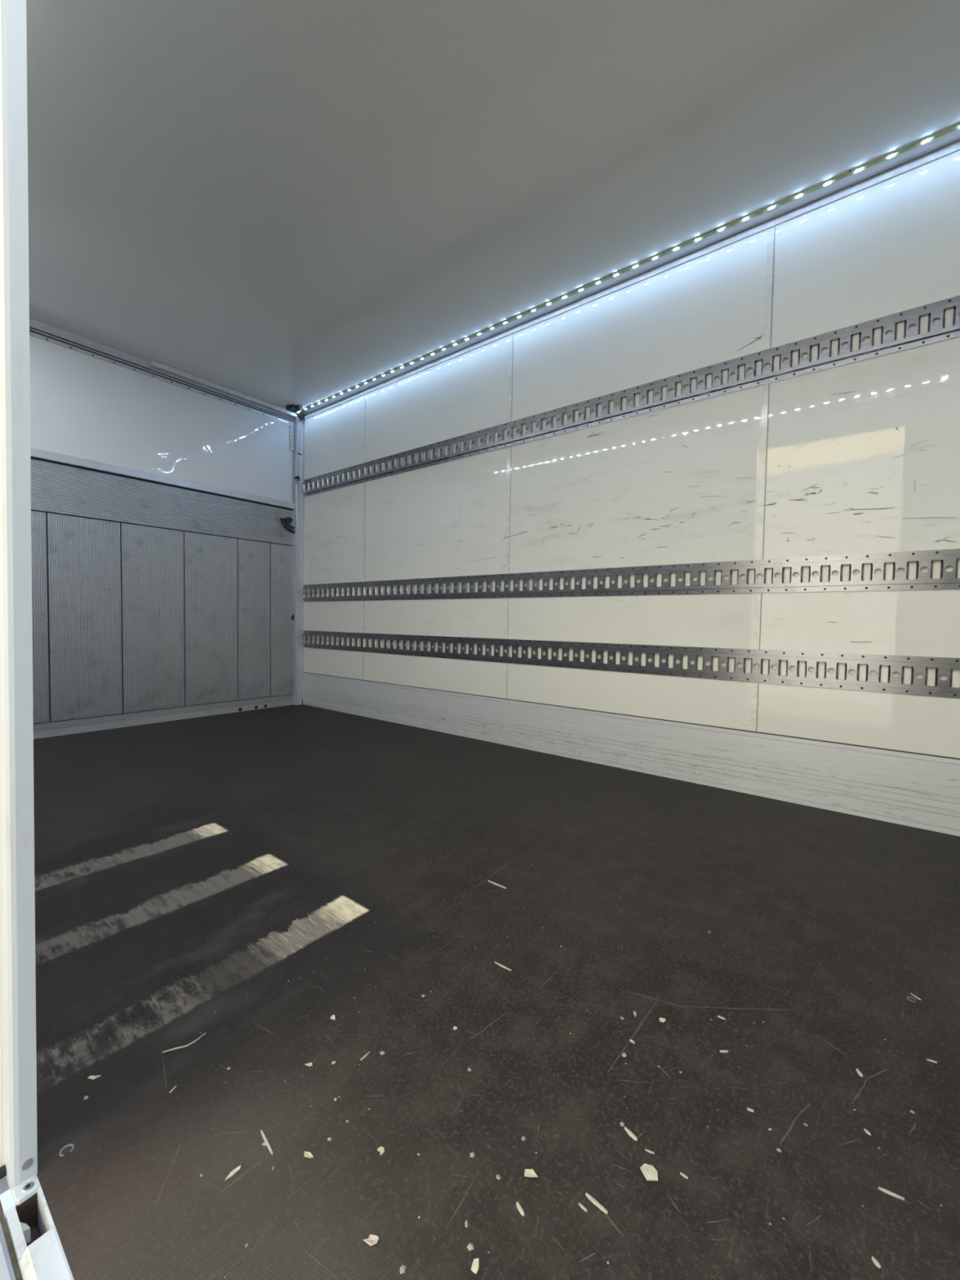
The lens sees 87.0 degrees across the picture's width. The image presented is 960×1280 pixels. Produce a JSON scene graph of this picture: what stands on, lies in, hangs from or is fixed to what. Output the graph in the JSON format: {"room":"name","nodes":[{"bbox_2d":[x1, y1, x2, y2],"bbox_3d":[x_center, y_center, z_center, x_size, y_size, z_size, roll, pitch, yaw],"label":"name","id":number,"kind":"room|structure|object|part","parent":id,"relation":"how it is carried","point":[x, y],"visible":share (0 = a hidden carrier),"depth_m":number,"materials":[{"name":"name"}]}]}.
{"room":"truck cargo area","nodes":[
{"label":"truck cargo area","id":0,"kind":"room"},
{"bbox_2d":[0,1019,9,1195],"bbox_3d":[-0.414,-0.441,0.465,6.057,2.263,0.034,3,3,38],"label":"wall","id":1,"kind":"structure","parent":0,"point":[4,1186],"depth_m":0.62,"materials":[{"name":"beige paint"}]},
{"bbox_2d":[0,0,37,1190],"bbox_3d":[-0.547,-0.355,0.584,0.062,2.005,0.045,3,3,38],"label":"post","id":2,"kind":"object","parent":1,"relation":"attached to","point":[17,886],"visible":1,"depth_m":0.58,"materials":[{"name":"metal"}]},
{"bbox_2d":[0,1173,73,1279],"bbox_3d":[-0.277,0.687,0.348,0.985,0.062,0.094,3,3,38],"label":"door sill","id":3,"kind":"structure","parent":1,"relation":"attached to","point":[31,1248],"depth_m":0.55,"materials":[{"name":"metal"}]},
{"bbox_3d":[-0.287,0.686,0.334,0.985,0.045,0.058,3,3,38],"label":"rail","id":4,"kind":"part","parent":3,"relation":"part of","materials":[{"name":"silver metal"}]},
{"bbox_2d":[26,0,959,417],"bbox_3d":[0.274,-1.624,1.270,6.057,0.060,2.280,3,3,38],"label":"ceiling","id":5,"kind":"structure","parent":0,"point":[282,203],"depth_m":1.66,"materials":[{"name":"paint"}]},
{"bbox_2d":[29,318,297,420],"bbox_3d":[-2.037,-1.677,3.058,0.074,0.042,2.076,3,3,38],"label":"trim","id":6,"kind":"structure","parent":5,"relation":"attached to","point":[158,367],"depth_m":3.14,"materials":[{"name":"metal"}]},
{"bbox_2d":[29,327,293,511],"bbox_3d":[-2.052,-1.312,3.076,0.053,0.689,2.070,3,3,38],"label":"wall panel","id":7,"kind":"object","parent":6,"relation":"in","point":[91,409],"depth_m":3.10,"materials":[{"name":"white plastic"}]},
{"bbox_3d":[-2.068,-1.007,3.090,0.032,0.045,2.060,3,3,38],"label":"rail","id":8,"kind":"part","parent":7,"relation":"part of","materials":[{"name":"metal"}]},
{"bbox_3d":[-1.704,-1.691,3.455,0.044,0.031,0.972,3,3,38],"label":"plate","id":9,"kind":"part","parent":6,"relation":"part of","materials":[{"name":"white metal"}]},
{"bbox_2d":[285,404,304,420],"bbox_3d":[-1.343,-1.690,3.749,0.141,0.047,0.169,3,3,38],"label":"connector","id":10,"kind":"object","parent":5,"relation":"attached to","point":[292,408],"visible":1,"depth_m":3.71,"materials":[{"name":"black plastic"}]},
{"bbox_2d":[297,121,959,415],"bbox_3d":[0.891,-1.610,2.042,5.744,0.010,0.061,3,3,38],"label":"light strip","id":11,"kind":"object","parent":5,"relation":"attached to","point":[948,135],"visible":0.99,"depth_m":2.05,"materials":[{"name":"white plastic"}]},
{"bbox_2d":[33,704,959,1279],"bbox_3d":[0.282,0.647,1.346,5.977,0.042,2.166,3,3,38],"label":"floor","id":12,"kind":"structure","parent":0,"point":[187,871],"depth_m":0.86,"materials":[{"name":"black rubber"}]},
{"bbox_2d":[87,1075,100,1079],"bbox_3d":[-0.563,0.637,0.737,0.016,0.003,0.005,1,2,-2],"label":"flake","id":13,"kind":"object","parent":12,"relation":"on","point":[91,1077],"visible":1,"depth_m":0.74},
{"bbox_2d":[162,1032,205,1053],"bbox_3d":[-0.464,0.637,0.797,0.060,0.002,0.011,-1,3,-39],"label":"thread","id":14,"kind":"object","parent":12,"relation":"on","point":[204,1033],"visible":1,"depth_m":0.79,"materials":[{"name":"beige fabric"}]},
{"bbox_2d":[225,1164,240,1179],"bbox_3d":[-0.300,0.646,0.613,0.019,0.003,0.005,-1,3,-45],"label":"flake","id":15,"kind":"object","parent":12,"relation":"on","point":[233,1172],"visible":1,"depth_m":0.61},
{"bbox_2d":[260,1129,273,1155],"bbox_3d":[-0.274,0.645,0.650,0.003,0.002,0.040,-1,3,-43],"label":"wood splinter","id":16,"kind":"object","parent":12,"relation":"on","point":[262,1132],"visible":1,"depth_m":0.65,"materials":[{"name":"beige wood"}]},
{"bbox_2d":[303,1151,313,1158],"bbox_3d":[-0.216,0.646,0.635,0.016,0.003,0.005,2,2,26],"label":"flake","id":17,"kind":"object","parent":12,"relation":"on","point":[308,1154],"visible":1,"depth_m":0.63,"materials":[{"name":"beige"}]},
{"bbox_2d":[329,1014,335,1020],"bbox_3d":[-0.247,0.637,0.853,0.011,0.003,0.008,3,3,38],"label":"flake","id":18,"kind":"object","parent":12,"relation":"on","point":[332,1017],"visible":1,"depth_m":0.85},
{"bbox_2d":[363,1234,378,1245],"bbox_3d":[-0.118,0.650,0.549,0.015,0.004,0.008,2,2,20],"label":"flake","id":19,"kind":"object","parent":12,"relation":"on","point":[372,1239],"visible":1,"depth_m":0.55,"materials":[{"name":"beige"}]},
{"bbox_2d":[377,1146,384,1155],"bbox_3d":[-0.125,0.647,0.641,0.008,0.003,0.008,-1,3,-35],"label":"flake","id":20,"kind":"object","parent":12,"relation":"on","point":[381,1148],"visible":1,"depth_m":0.64,"materials":[{"name":"beige"}]},
{"bbox_2d":[471,1257,478,1274],"bbox_3d":[-0.005,0.653,0.528,0.007,0.003,0.012,2,2,18],"label":"flake","id":21,"kind":"object","parent":12,"relation":"on","point":[474,1268],"visible":1,"depth_m":0.53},
{"bbox_2d":[487,880,506,888],"bbox_3d":[0.043,0.625,1.294,0.057,0.002,0.005,3,3,38],"label":"wood splinter","id":22,"kind":"object","parent":12,"relation":"on","point":[495,883],"visible":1,"depth_m":1.29,"materials":[{"name":"beige wood"}]},
{"bbox_2d":[494,961,511,970],"bbox_3d":[0.045,0.637,0.988,0.039,0.002,0.004,3,3,38],"label":"wood splinter","id":23,"kind":"object","parent":12,"relation":"on","point":[499,964],"visible":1,"depth_m":0.99,"materials":[{"name":"beige wood"}]},
{"bbox_2d":[83,817,942,1277],"bbox_3d":[0.228,0.641,0.940,1.429,0.002,1.336,3,3,38],"label":"crumbs","id":24,"kind":"object","parent":12,"relation":"on","point":[470,1246],"visible":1,"depth_m":0.66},
{"bbox_2d":[515,1201,524,1216],"bbox_3d":[0.046,0.652,0.580,0.005,0.002,0.014,0,3,-31],"label":"wood splinter","id":25,"kind":"object","parent":12,"relation":"on","point":[520,1209],"visible":1,"depth_m":0.58,"materials":[{"name":"beige wood"}]},
{"bbox_2d":[524,1168,537,1177],"bbox_3d":[0.062,0.651,0.616,0.016,0.004,0.008,1,2,8],"label":"flake","id":26,"kind":"object","parent":12,"relation":"on","point":[528,1172],"visible":1,"depth_m":0.62,"materials":[{"name":"beige"}]},
{"bbox_2d":[578,1202,587,1212],"bbox_3d":[0.119,0.654,0.583,0.011,0.002,0.004,3,3,38],"label":"wood splinter","id":27,"kind":"object","parent":12,"relation":"on","point":[581,1206],"visible":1,"depth_m":0.58,"materials":[{"name":"beige wood"}]},
{"bbox_2d":[585,1192,608,1213],"bbox_3d":[0.135,0.653,0.587,0.028,0.002,0.005,3,3,38],"label":"wood splinter","id":28,"kind":"object","parent":12,"relation":"on","point":[591,1198],"visible":1,"depth_m":0.59,"materials":[{"name":"beige wood"}]},
{"bbox_2d":[624,1126,637,1141],"bbox_3d":[0.199,0.651,0.667,0.006,0.002,0.020,-1,3,-37],"label":"wood splinter","id":29,"kind":"object","parent":12,"relation":"on","point":[626,1129],"visible":1,"depth_m":0.67,"materials":[{"name":"beige wood"}]},
{"bbox_2d":[640,1163,657,1181],"bbox_3d":[0.208,0.653,0.621,0.017,0.002,0.022,0,2,-19],"label":"flake","id":30,"kind":"object","parent":12,"relation":"on","point":[649,1171],"visible":1,"depth_m":0.62,"materials":[{"name":"beige"}]},
{"bbox_2d":[644,1148,654,1154],"bbox_3d":[0.217,0.653,0.646,0.011,0.001,0.003,2,2,23],"label":"wood splinter","id":31,"kind":"object","parent":12,"relation":"on","point":[647,1150],"visible":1,"depth_m":0.65,"materials":[{"name":"beige wood"}]},
{"bbox_2d":[659,1017,666,1022],"bbox_3d":[0.310,0.645,0.860,0.010,0.003,0.009,3,3,38],"label":"flake","id":32,"kind":"object","parent":12,"relation":"on","point":[661,1020],"visible":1,"depth_m":0.86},
{"bbox_2d":[680,1172,688,1178],"bbox_3d":[0.249,0.654,0.618,0.009,0.002,0.003,3,3,38],"label":"wood splinter","id":33,"kind":"object","parent":12,"relation":"on","point":[681,1173],"visible":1,"depth_m":0.62,"materials":[{"name":"beige wood"}]},
{"bbox_2d":[856,1068,862,1076],"bbox_3d":[0.573,0.653,0.763,0.005,0.003,0.011,1,2,0],"label":"wood splinter","id":34,"kind":"object","parent":12,"relation":"on","point":[858,1071],"visible":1,"depth_m":0.76,"materials":[{"name":"beige wood"}]},
{"bbox_2d":[863,1128,871,1135],"bbox_3d":[0.517,0.656,0.675,0.005,0.002,0.008,0,2,-22],"label":"wood splinter","id":35,"kind":"object","parent":12,"relation":"on","point":[867,1131],"visible":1,"depth_m":0.67,"materials":[{"name":"beige wood"}]},
{"bbox_2d":[871,1256,881,1268],"bbox_3d":[0.420,0.660,0.536,0.005,0.002,0.009,0,2,-16],"label":"wood splinter","id":36,"kind":"object","parent":12,"relation":"on","point":[875,1261],"visible":1,"depth_m":0.54,"materials":[{"name":"beige wood"}]},
{"bbox_2d":[878,1186,904,1200],"bbox_3d":[0.489,0.658,0.602,0.024,0.002,0.004,2,3,29],"label":"wood splinter","id":37,"kind":"object","parent":12,"relation":"on","point":[882,1189],"visible":1,"depth_m":0.60,"materials":[{"name":"beige wood"}]},
{"bbox_2d":[926,1058,937,1062],"bbox_3d":[0.703,0.655,0.787,0.012,0.002,0.004,2,2,24],"label":"wood splinter","id":38,"kind":"object","parent":12,"relation":"on","point":[928,1060],"visible":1,"depth_m":0.79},
{"bbox_2d":[303,150,959,758],"bbox_3d":[0.941,-0.486,2.162,6.034,2.263,0.102,3,3,38],"label":"wall","id":39,"kind":"structure","parent":0,"point":[860,457],"depth_m":2.12,"materials":[{"name":"beige paint"}]},
{"bbox_2d":[293,417,304,705],"bbox_3d":[-1.402,-0.591,3.895,0.065,2.189,0.081,3,3,38],"label":"column","id":40,"kind":"structure","parent":39,"relation":"attached to","point":[299,425],"depth_m":3.88,"materials":[{"name":"metal"}]},
{"bbox_3d":[-1.075,-0.705,3.686,0.728,1.938,0.002,3,3,38],"label":"wall panel","id":41,"kind":"part","parent":39,"relation":"part of","materials":[{"name":"beige paint"}]},
{"bbox_3d":[-0.313,-0.670,3.086,1.209,1.938,0.002,3,3,38],"label":"wall panel","id":42,"kind":"part","parent":39,"relation":"part of","materials":[{"name":"beige paint"}]},
{"bbox_2d":[302,671,959,836],"bbox_3d":[0.905,0.480,2.156,5.814,0.252,0.019,3,3,38],"label":"baseboard","id":43,"kind":"structure","parent":39,"relation":"attached to","point":[918,790],"depth_m":2.13,"materials":[{"name":"white"}]},
{"bbox_2d":[302,295,959,497],"bbox_3d":[0.899,-1.063,2.108,5.746,0.130,0.012,3,3,38],"label":"rail","id":44,"kind":"object","parent":39,"relation":"attached to","point":[937,332],"visible":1,"depth_m":2.12,"materials":[{"name":"metal"}]},
{"bbox_2d":[302,548,959,601],"bbox_3d":[0.887,-0.259,2.139,5.746,0.130,0.012,3,3,38],"label":"rail","id":45,"kind":"object","parent":39,"relation":"attached to","point":[948,557],"visible":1,"depth_m":2.13,"materials":[{"name":"metal"}]},
{"bbox_2d":[302,630,959,697],"bbox_3d":[0.881,0.093,2.152,5.746,0.130,0.012,3,3,38],"label":"rail","id":46,"kind":"object","parent":39,"relation":"attached to","point":[943,665],"visible":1,"depth_m":2.14,"materials":[{"name":"metal"}]},
{"bbox_2d":[303,139,959,419],"bbox_3d":[0.938,-1.600,2.078,5.814,0.030,0.018,3,3,38],"label":"trim","id":47,"kind":"structure","parent":39,"relation":"attached to","point":[953,147],"depth_m":2.10,"materials":[{"name":"white plastic"}]},
{"bbox_3d":[0.635,-0.627,2.337,1.206,1.938,0.002,3,3,38],"label":"wall panel","id":48,"kind":"part","parent":39,"relation":"part of","materials":[{"name":"beige paint"}]},
{"bbox_3d":[1.585,-0.584,1.589,1.207,1.938,0.002,3,3,38],"label":"wall panel","id":49,"kind":"part","parent":39,"relation":"part of","materials":[{"name":"beige paint"}]},
{"bbox_3d":[-2.087,-0.571,3.190,0.050,2.263,2.236,3,3,38],"label":"wall","id":50,"kind":"structure","parent":0,"visible":0},
{"bbox_2d":[30,457,294,738],"bbox_3d":[-2.079,-0.230,3.122,0.061,1.506,2.064,3,3,38],"label":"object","id":51,"kind":"structure","parent":50,"relation":"in","point":[153,602],"depth_m":3.15,"materials":[{"name":"grey metal"}]},
{"bbox_3d":[-2.064,-0.837,3.094,0.018,0.268,2.064,3,3,38],"label":"ribbed plate","id":52,"kind":"part","parent":51,"relation":"part of","materials":[{"name":"metal"}]}
]}

